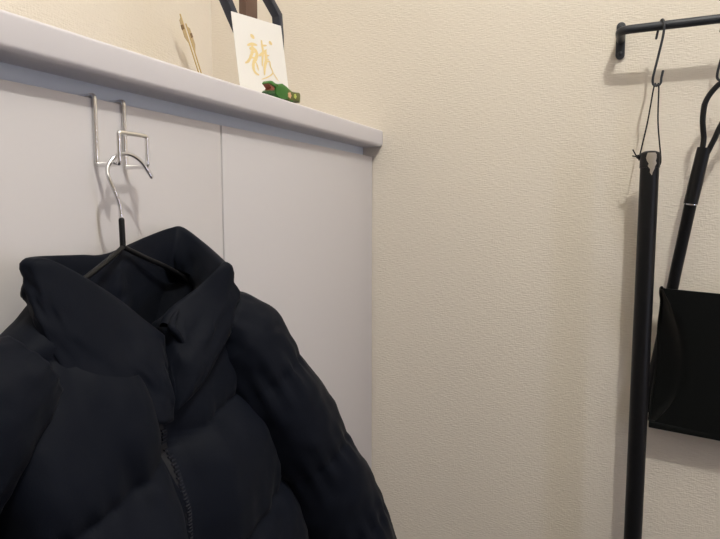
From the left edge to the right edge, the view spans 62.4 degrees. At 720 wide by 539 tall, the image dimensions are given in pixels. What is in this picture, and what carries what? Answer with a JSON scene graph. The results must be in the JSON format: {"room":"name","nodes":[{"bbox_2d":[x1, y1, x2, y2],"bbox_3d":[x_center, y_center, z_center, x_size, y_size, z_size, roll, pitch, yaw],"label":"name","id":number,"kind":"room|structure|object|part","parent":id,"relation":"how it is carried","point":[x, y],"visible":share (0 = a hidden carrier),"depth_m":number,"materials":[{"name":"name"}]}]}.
{"room":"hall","nodes":[
{"label":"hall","id":0,"kind":"room"},
{"bbox_2d":[0,0,212,76],"bbox_3d":[-1.465,-0.190,-0.911,0.100,2.420,5.100,3,6,25],"label":"wall","id":1,"kind":"structure","parent":0,"point":[151,28],"depth_m":1.16,"materials":[{"name":"beige paint"}]},
{"bbox_2d":[211,0,719,538],"bbox_3d":[0.861,-0.359,0.863,2.802,2.420,0.100,3,6,25],"label":"wall","id":2,"kind":"structure","parent":0,"point":[505,173],"depth_m":1.11,"materials":[{"name":"beige paint"}]},
{"bbox_2d":[615,14,719,59],"bbox_3d":[0.654,-0.372,0.867,0.517,0.061,0.067,3,6,25],"label":"wall rail","id":3,"kind":"object","parent":2,"relation":"attached to","point":[622,29],"visible":1,"depth_m":0.92,"materials":[{"name":"black metal"}]},
{"bbox_2d":[651,18,665,86],"bbox_3d":[0.468,-0.338,0.928,0.017,0.103,0.021,-4,7,-38],"label":"s-hook","id":4,"kind":"object","parent":3,"relation":"hanging from","point":[662,19],"visible":1,"depth_m":0.93,"materials":[{"name":"black metal"}]},
{"bbox_2d":[624,83,661,538],"bbox_3d":[0.459,0.148,0.980,0.030,0.889,0.038,-4,7,-39],"label":"pole","id":5,"kind":"object","parent":4,"relation":"hanging from","point":[650,161],"visible":1,"depth_m":0.96,"materials":[{"name":"black"}]},
{"bbox_3d":[0.462,-0.230,0.941,0.034,0.128,0.002,3,6,25],"label":"cord","id":6,"kind":"part","parent":5,"relation":"part of","materials":[{"name":"black plastic"}]},
{"bbox_2d":[716,31,719,80],"bbox_3d":[0.547,-0.335,0.891,0.017,0.103,0.021,-4,7,-38],"label":"s-hook","id":7,"kind":"object","parent":3,"relation":"hanging from","point":[718,67],"visible":1,"depth_m":0.90,"materials":[{"name":"black metal"}]},
{"bbox_2d":[648,81,719,440],"bbox_3d":[0.562,-0.004,0.937,0.202,0.573,0.059,3,6,30],"label":"handbag","id":8,"kind":"object","parent":7,"relation":"hanging from","point":[684,380],"visible":0.99,"depth_m":0.95,"materials":[{"name":"black leather"}]},
{"bbox_3d":[-0.175,1.116,-1.338,2.902,0.100,5.200,3,6,25],"label":"floor","id":9,"kind":"structure","parent":0,"visible":0},
{"bbox_2d":[0,62,371,469],"bbox_3d":[-0.674,0.379,0.242,0.399,1.068,2.445,3,6,25],"label":"cabinet","id":10,"kind":"object","parent":9,"relation":"on","point":[290,211],"visible":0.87,"depth_m":0.77,"materials":[{"name":"white laminate"}]},
{"bbox_3d":[-0.293,0.322,0.603,0.018,0.983,0.487,3,6,25],"label":"door","id":11,"kind":"part","parent":10,"relation":"part of","materials":[{"name":"grey laminate"}]},
{"bbox_2d":[79,93,149,169],"bbox_3d":[-0.252,-0.140,0.608,0.058,0.073,0.042,3,6,25],"label":"hook","id":12,"kind":"object","parent":10,"relation":"hanging from","point":[123,132],"visible":0.73,"depth_m":0.59,"materials":[{"name":"silver metal"}]},
{"bbox_2d":[84,152,188,282],"bbox_3d":[-0.231,-0.039,0.578,0.038,0.153,0.205,3,6,25],"label":"clothes hanger","id":13,"kind":"object","parent":12,"relation":"hanging from","point":[122,237],"visible":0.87,"depth_m":0.58,"materials":[{"name":"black metal"}]},
{"bbox_3d":[-0.243,0.009,0.535,0.014,0.059,0.111,2,6,15],"label":"arm","id":14,"kind":"part","parent":13,"relation":"part of","materials":[{"name":"black plastic"}]},
{"bbox_3d":[-0.207,0.002,0.628,0.009,0.062,0.102,4,7,35],"label":"arm","id":15,"kind":"part","parent":13,"relation":"part of","materials":[{"name":"black plastic"}]},
{"bbox_2d":[0,226,396,538],"bbox_3d":[-0.176,0.278,0.586,0.197,0.635,0.622,4,7,35],"label":"jacket","id":16,"kind":"object","parent":13,"relation":"hanging from","point":[139,400],"visible":0.99,"depth_m":0.55,"materials":[{"name":"black fabric"}]},
{"bbox_2d":[0,9,382,147],"bbox_3d":[-0.665,-0.168,0.186,0.424,0.032,2.446,3,6,25],"label":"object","id":17,"kind":"structure","parent":10,"relation":"on","point":[25,42],"depth_m":0.64,"materials":[{"name":"grey wood"}]},
{"bbox_2d":[179,14,201,72],"bbox_3d":[-0.337,-0.405,1.266,0.006,0.235,0.123,3,6,25],"label":"decorative piece","id":18,"kind":"object","parent":17,"relation":"on","point":[181,19],"visible":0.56,"depth_m":1.23,"materials":[{"name":"beige wood"}]},
{"bbox_2d":[219,0,283,46],"bbox_3d":[-0.182,-0.380,0.993,0.016,0.236,0.181,3,6,25],"label":"ornament","id":19,"kind":"object","parent":17,"relation":"on","point":[246,7],"visible":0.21,"depth_m":0.98,"materials":[{"name":"grey paint"}]},
{"bbox_3d":[-0.185,-0.376,0.988,0.014,0.230,0.033,3,6,25],"label":"post","id":20,"kind":"part","parent":19,"relation":"part of","materials":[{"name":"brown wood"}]},
{"bbox_2d":[231,11,287,91],"bbox_3d":[-0.158,-0.331,0.958,0.025,0.146,0.100,5,7,42],"label":"greeting card","id":21,"kind":"object","parent":17,"relation":"on","point":[259,49],"visible":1,"depth_m":0.95,"materials":[{"name":"white paper"}]},
{"bbox_2d":[262,81,299,102],"bbox_3d":[-0.116,-0.262,0.879,0.015,0.022,0.086,3,6,25],"label":"toy crocodile","id":22,"kind":"object","parent":17,"relation":"on","point":[281,91],"visible":0.92,"depth_m":0.86,"materials":[{"name":"green paint"}]},
{"bbox_3d":[-0.086,0.280,1.043,0.018,0.983,0.484,3,6,25],"label":"door","id":23,"kind":"part","parent":10,"relation":"part of","materials":[{"name":"grey laminate"}]}
]}

